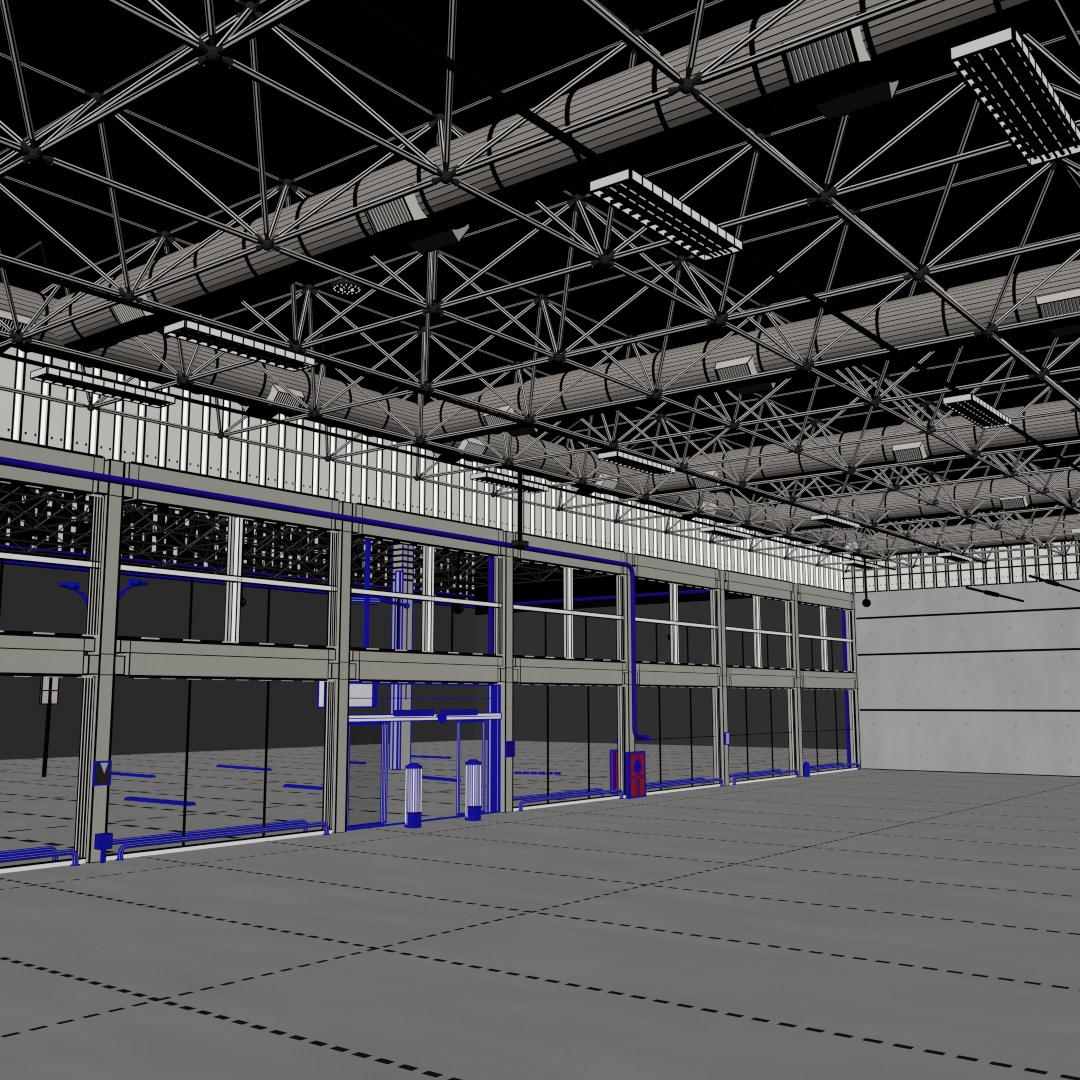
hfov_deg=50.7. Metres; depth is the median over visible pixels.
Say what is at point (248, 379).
ventilation duct
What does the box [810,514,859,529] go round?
fluorescent light
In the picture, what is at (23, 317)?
diffuser
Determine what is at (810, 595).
concrete beam
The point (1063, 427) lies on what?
ventilation duct
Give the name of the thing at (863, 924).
floor
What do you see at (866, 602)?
speaker
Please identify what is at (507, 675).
concrete column
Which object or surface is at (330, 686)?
window
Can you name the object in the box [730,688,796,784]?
window
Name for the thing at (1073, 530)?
diffuser
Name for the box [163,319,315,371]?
fluorescent light
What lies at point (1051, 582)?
conduit pipe
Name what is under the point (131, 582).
street lamp
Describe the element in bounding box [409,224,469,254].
diffuser
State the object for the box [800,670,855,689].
concrete beam
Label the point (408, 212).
diffuser
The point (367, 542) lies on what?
pipe
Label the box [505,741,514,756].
plate
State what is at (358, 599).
wall light
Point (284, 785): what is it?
kerb
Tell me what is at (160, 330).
diffuser
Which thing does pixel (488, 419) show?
diffuser
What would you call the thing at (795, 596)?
concrete column
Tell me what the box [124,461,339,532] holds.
concrete beam
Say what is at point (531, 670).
concrete beam
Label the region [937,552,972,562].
fluorescent light
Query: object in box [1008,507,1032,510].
diffuser
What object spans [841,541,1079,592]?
cladding
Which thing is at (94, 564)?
window
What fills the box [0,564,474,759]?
wall
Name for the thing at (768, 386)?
diffuser
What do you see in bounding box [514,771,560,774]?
kerb
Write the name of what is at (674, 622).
window
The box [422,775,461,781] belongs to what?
kerb
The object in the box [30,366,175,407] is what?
fluorescent light
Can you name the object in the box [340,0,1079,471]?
track
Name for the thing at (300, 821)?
guard rail
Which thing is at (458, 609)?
speaker
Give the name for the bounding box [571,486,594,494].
diffuser
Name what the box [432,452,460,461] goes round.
diffuser
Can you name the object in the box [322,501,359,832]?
concrete column
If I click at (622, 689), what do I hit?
window
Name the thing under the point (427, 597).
window
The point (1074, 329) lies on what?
diffuser
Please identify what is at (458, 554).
upright
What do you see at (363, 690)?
hanging sign
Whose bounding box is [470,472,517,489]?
fluorescent light
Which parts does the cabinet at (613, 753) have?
door panel, door panel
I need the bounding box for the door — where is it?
[347,681,501,830]
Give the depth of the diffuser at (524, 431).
25.50 m
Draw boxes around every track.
[0,261,986,563]
[0,352,895,569]
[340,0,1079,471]
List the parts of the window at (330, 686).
sill, pane, frame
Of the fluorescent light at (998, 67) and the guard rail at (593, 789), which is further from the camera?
the guard rail at (593, 789)
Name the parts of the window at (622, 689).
pane, sill, frame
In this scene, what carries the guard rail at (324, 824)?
on the floor
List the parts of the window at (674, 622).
pane, sill, frame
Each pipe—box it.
[0,456,652,740]
[481,589,708,607]
[966,586,1023,601]
[1029,575,1079,591]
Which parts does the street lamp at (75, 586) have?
arm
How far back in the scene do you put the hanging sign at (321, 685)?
28.06 m
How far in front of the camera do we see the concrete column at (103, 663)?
21.61 m
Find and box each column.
[83,459,133,862]
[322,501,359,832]
[389,543,413,769]
[488,531,518,812]
[614,553,637,794]
[707,569,729,785]
[784,583,803,776]
[845,594,861,768]
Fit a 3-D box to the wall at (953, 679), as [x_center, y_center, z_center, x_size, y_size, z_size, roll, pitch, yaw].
[27.100,4.674,39.694,34.250,7.624,0.300,-6,-10,37]
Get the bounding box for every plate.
[92,760,111,785]
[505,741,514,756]
[724,732,729,744]
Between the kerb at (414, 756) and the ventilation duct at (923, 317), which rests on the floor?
the kerb at (414, 756)
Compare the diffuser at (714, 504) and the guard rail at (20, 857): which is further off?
the diffuser at (714, 504)
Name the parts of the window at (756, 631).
pane, sill, frame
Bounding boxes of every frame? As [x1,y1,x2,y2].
[0,0,1079,572]
[0,241,866,591]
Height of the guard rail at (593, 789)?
0.305 m
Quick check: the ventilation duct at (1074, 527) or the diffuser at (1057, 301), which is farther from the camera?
the ventilation duct at (1074, 527)
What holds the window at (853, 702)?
on the floor
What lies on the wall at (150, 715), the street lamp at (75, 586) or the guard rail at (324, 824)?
the street lamp at (75, 586)
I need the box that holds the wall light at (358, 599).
[351,594,409,608]
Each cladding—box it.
[0,347,842,590]
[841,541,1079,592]
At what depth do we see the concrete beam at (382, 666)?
28.35 m
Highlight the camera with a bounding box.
[511,469,528,549]
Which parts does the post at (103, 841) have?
post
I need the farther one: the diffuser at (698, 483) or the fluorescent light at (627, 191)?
the diffuser at (698, 483)
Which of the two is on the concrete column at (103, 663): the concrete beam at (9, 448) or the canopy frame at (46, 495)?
the concrete beam at (9, 448)
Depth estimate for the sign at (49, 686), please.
45.24 m
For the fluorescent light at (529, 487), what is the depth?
29.02 m
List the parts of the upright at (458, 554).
rod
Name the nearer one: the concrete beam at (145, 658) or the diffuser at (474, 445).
the concrete beam at (145, 658)
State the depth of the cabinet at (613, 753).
36.24 m
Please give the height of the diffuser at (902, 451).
0.461 m
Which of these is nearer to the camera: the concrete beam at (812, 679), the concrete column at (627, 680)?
the concrete column at (627, 680)
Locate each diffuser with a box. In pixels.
[0,310,35,344]
[0,346,10,352]
[110,294,155,324]
[155,314,202,338]
[241,405,278,417]
[267,383,304,412]
[364,184,427,234]
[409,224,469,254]
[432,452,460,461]
[458,438,487,458]
[482,405,516,429]
[507,427,537,436]
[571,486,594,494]
[596,473,618,491]
[675,511,695,518]
[692,470,719,488]
[700,501,717,516]
[709,488,732,492]
[714,355,757,385]
[736,382,776,394]
[781,13,871,87]
[814,80,899,120]
[845,542,858,551]
[892,441,926,462]
[907,462,935,467]
[919,541,938,552]
[927,552,944,554]
[999,496,1027,509]
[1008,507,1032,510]
[1035,288,1079,324]
[1050,324,1079,337]
[1071,528,1079,540]
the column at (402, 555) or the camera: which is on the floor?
the column at (402, 555)
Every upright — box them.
[242,521,244,575]
[457,553,459,597]
[487,557,492,773]
[841,610,850,767]
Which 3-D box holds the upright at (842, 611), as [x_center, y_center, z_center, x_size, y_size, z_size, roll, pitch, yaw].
[13.556,5.918,50.431,0.130,8.230,0.310,-6,-10,37]
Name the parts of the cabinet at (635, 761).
door panel, door panel, door panel, door panel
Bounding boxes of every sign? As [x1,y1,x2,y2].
[39,676,59,776]
[317,681,324,707]
[349,680,377,707]
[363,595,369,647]
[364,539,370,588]
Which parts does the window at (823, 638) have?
pane, sill, frame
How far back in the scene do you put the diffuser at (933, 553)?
46.67 m
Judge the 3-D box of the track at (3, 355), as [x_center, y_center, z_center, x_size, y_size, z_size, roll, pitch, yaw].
[0.584,-1.332,30.166,0.070,0.060,47.600,-6,-10,37]
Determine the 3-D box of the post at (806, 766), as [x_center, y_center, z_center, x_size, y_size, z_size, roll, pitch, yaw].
[10.356,8.899,44.316,0.240,0.600,0.240,-6,-10,37]
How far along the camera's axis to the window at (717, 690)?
38.77 m
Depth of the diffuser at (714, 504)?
36.86 m
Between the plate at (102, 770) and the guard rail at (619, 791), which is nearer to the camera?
the plate at (102, 770)
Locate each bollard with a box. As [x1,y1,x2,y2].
[404,763,421,828]
[465,759,481,820]
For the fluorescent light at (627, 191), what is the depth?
12.68 m
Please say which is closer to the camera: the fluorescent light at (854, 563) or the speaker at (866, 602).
the speaker at (866, 602)
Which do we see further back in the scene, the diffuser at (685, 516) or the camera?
the diffuser at (685, 516)
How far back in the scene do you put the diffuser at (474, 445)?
27.75 m
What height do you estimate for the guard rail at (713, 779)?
0.305 m
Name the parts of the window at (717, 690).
sill, frame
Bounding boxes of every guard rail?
[0,846,57,859]
[0,849,79,865]
[113,819,307,844]
[116,821,329,860]
[513,788,603,800]
[518,789,623,810]
[646,777,705,785]
[646,778,723,795]
[729,769,781,776]
[732,769,798,784]
[810,762,844,767]
[810,763,860,770]
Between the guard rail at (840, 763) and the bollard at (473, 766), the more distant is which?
the guard rail at (840, 763)
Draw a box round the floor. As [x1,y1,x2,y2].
[0,740,1079,1079]
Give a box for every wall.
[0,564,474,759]
[475,593,846,749]
[853,580,1079,776]
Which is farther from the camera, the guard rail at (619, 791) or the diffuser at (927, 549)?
the diffuser at (927, 549)
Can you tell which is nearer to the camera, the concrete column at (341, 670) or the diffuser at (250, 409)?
the diffuser at (250, 409)
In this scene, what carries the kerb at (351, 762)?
on the floor
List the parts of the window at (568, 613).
pane, sill, frame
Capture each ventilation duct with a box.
[0,283,877,559]
[51,0,1079,352]
[423,260,1079,443]
[635,396,1079,496]
[774,470,1079,531]
[872,514,1079,556]
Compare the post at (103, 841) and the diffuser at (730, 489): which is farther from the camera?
the diffuser at (730, 489)
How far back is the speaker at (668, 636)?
47.71 m
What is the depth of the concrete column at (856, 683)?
49.64 m
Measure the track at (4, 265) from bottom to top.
0.060 m
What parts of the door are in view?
transom pane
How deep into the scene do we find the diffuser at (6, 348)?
19.49 m
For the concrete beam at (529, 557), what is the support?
on the concrete column at (627, 680)
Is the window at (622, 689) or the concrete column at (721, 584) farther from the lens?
the concrete column at (721, 584)
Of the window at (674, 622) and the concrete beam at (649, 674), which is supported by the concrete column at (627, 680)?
the concrete beam at (649, 674)
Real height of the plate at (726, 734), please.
0.440 m
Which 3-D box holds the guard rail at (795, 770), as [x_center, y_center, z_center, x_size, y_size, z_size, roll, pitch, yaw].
[8.398,8.741,42.122,0.160,0.305,5.250,-6,-10,37]
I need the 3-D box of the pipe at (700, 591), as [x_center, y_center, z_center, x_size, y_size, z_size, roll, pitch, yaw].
[9.530,3.581,77.219,35.400,0.280,0.280,-6,-10,37]
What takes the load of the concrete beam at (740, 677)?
on the concrete column at (721, 584)
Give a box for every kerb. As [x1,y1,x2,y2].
[111,772,155,777]
[124,796,195,805]
[216,765,272,770]
[283,784,322,789]
[350,761,365,763]
[411,755,451,758]
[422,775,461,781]
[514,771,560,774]
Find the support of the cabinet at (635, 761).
on the floor
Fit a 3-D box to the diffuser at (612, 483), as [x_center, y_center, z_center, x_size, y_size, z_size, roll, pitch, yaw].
[1.883,-1.628,32.372,0.433,0.461,0.802,-6,-10,37]
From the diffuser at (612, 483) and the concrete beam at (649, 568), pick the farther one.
the concrete beam at (649, 568)
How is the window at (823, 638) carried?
attached to the concrete beam at (810, 595)
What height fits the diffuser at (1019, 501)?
0.461 m
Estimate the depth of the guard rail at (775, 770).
42.78 m
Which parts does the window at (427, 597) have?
pane, sill, frame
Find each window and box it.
[0,494,104,637]
[0,676,95,873]
[106,679,335,860]
[117,516,338,648]
[350,546,504,656]
[513,685,625,810]
[514,567,626,661]
[635,584,720,666]
[635,687,721,794]
[726,596,795,669]
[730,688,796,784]
[799,606,853,671]
[802,689,857,774]
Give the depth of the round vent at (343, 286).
20.48 m
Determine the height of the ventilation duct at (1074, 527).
1.081 m
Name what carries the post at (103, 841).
on the floor
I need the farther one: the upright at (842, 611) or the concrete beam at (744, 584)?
the upright at (842, 611)
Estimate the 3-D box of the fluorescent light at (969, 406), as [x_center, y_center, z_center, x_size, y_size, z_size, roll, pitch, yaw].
[8.273,-2.438,21.535,0.544,0.182,2.454,-6,-10,37]
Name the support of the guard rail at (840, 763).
on the floor
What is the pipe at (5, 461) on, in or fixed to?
attached to the concrete column at (627, 680)
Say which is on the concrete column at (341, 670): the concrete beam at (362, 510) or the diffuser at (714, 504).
the concrete beam at (362, 510)
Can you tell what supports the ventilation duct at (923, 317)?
attached to the frame at (69, 128)
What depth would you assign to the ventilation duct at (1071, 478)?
36.83 m
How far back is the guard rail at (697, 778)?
38.28 m
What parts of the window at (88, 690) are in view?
sill, frame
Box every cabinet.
[610,749,617,794]
[625,751,645,798]
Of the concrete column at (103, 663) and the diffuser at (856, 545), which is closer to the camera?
the concrete column at (103, 663)
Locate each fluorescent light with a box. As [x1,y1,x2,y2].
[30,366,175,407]
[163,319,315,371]
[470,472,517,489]
[523,481,548,493]
[589,167,742,261]
[598,450,674,475]
[700,526,750,539]
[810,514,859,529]
[842,560,878,569]
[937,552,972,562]
[942,393,1011,428]
[948,25,1079,167]
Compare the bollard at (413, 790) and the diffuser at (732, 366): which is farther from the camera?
the bollard at (413, 790)
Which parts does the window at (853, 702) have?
sill, frame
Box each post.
[94,832,112,862]
[803,761,809,776]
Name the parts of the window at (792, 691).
sill, frame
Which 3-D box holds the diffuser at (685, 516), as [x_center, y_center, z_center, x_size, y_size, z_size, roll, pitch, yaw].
[4.767,-0.924,37.402,0.433,0.461,0.802,-6,-10,37]
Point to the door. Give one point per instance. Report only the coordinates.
(494, 714)
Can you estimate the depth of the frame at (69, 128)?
17.39 m
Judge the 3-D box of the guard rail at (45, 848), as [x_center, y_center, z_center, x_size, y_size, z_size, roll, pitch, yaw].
[-10.536,5.530,19.128,0.160,0.305,5.250,-6,-10,37]
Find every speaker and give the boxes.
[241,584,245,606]
[453,604,463,613]
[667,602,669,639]
[862,555,870,606]
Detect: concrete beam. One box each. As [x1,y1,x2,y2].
[0,437,104,497]
[0,632,95,677]
[115,638,335,681]
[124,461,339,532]
[350,649,502,683]
[353,502,503,557]
[514,531,624,576]
[514,656,626,685]
[633,553,718,590]
[636,662,720,687]
[724,570,792,601]
[727,666,795,688]
[797,583,852,610]
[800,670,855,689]
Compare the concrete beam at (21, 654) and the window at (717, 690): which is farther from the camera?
the window at (717, 690)
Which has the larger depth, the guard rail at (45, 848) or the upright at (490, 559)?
the upright at (490, 559)
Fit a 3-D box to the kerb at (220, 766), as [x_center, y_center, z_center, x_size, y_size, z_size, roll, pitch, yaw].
[-13.040,10.014,50.171,4.155,0.100,0.320,-8,-11,44]
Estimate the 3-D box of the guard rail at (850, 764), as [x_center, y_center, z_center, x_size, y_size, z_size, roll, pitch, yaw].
[12.074,9.396,46.806,0.160,0.305,5.250,-6,-10,37]
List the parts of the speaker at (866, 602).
rod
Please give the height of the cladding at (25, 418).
2.990 m
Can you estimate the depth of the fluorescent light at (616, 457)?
25.97 m
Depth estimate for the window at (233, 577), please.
24.32 m
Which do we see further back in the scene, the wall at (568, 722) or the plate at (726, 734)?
the wall at (568, 722)
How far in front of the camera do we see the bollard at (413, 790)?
26.85 m
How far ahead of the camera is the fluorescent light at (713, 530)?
36.87 m
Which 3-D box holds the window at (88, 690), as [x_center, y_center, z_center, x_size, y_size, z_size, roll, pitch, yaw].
[-10.144,3.957,19.060,0.195,3.426,5.682,-6,-10,37]
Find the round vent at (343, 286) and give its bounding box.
[331,278,362,294]
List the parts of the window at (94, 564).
pane, sill, frame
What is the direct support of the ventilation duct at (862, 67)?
attached to the frame at (69, 128)
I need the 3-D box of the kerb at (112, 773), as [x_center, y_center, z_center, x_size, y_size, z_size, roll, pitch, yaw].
[-16.403,9.370,45.566,3.593,0.100,0.320,-7,-11,41]
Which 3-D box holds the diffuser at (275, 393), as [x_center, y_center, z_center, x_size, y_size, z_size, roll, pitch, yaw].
[-5.212,-2.891,23.332,0.433,0.461,0.802,-6,-10,37]
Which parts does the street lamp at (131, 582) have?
arm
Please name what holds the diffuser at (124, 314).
attached to the ventilation duct at (862, 67)
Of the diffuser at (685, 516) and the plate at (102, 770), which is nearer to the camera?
the plate at (102, 770)
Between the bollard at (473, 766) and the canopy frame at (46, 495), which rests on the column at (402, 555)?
the canopy frame at (46, 495)
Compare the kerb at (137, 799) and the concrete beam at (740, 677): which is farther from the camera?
the concrete beam at (740, 677)
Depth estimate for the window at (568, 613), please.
33.69 m
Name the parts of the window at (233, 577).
sill, pane, frame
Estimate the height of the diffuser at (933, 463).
0.461 m
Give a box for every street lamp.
[58,582,86,605]
[119,578,147,599]
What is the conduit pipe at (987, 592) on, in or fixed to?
attached to the wall at (953, 679)
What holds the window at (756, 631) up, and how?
attached to the concrete beam at (744, 584)
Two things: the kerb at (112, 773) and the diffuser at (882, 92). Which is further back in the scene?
the kerb at (112, 773)
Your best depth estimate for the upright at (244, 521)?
30.69 m
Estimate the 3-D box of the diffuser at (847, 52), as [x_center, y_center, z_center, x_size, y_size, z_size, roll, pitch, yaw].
[2.710,-4.656,10.904,0.802,0.461,0.433,-6,-10,37]

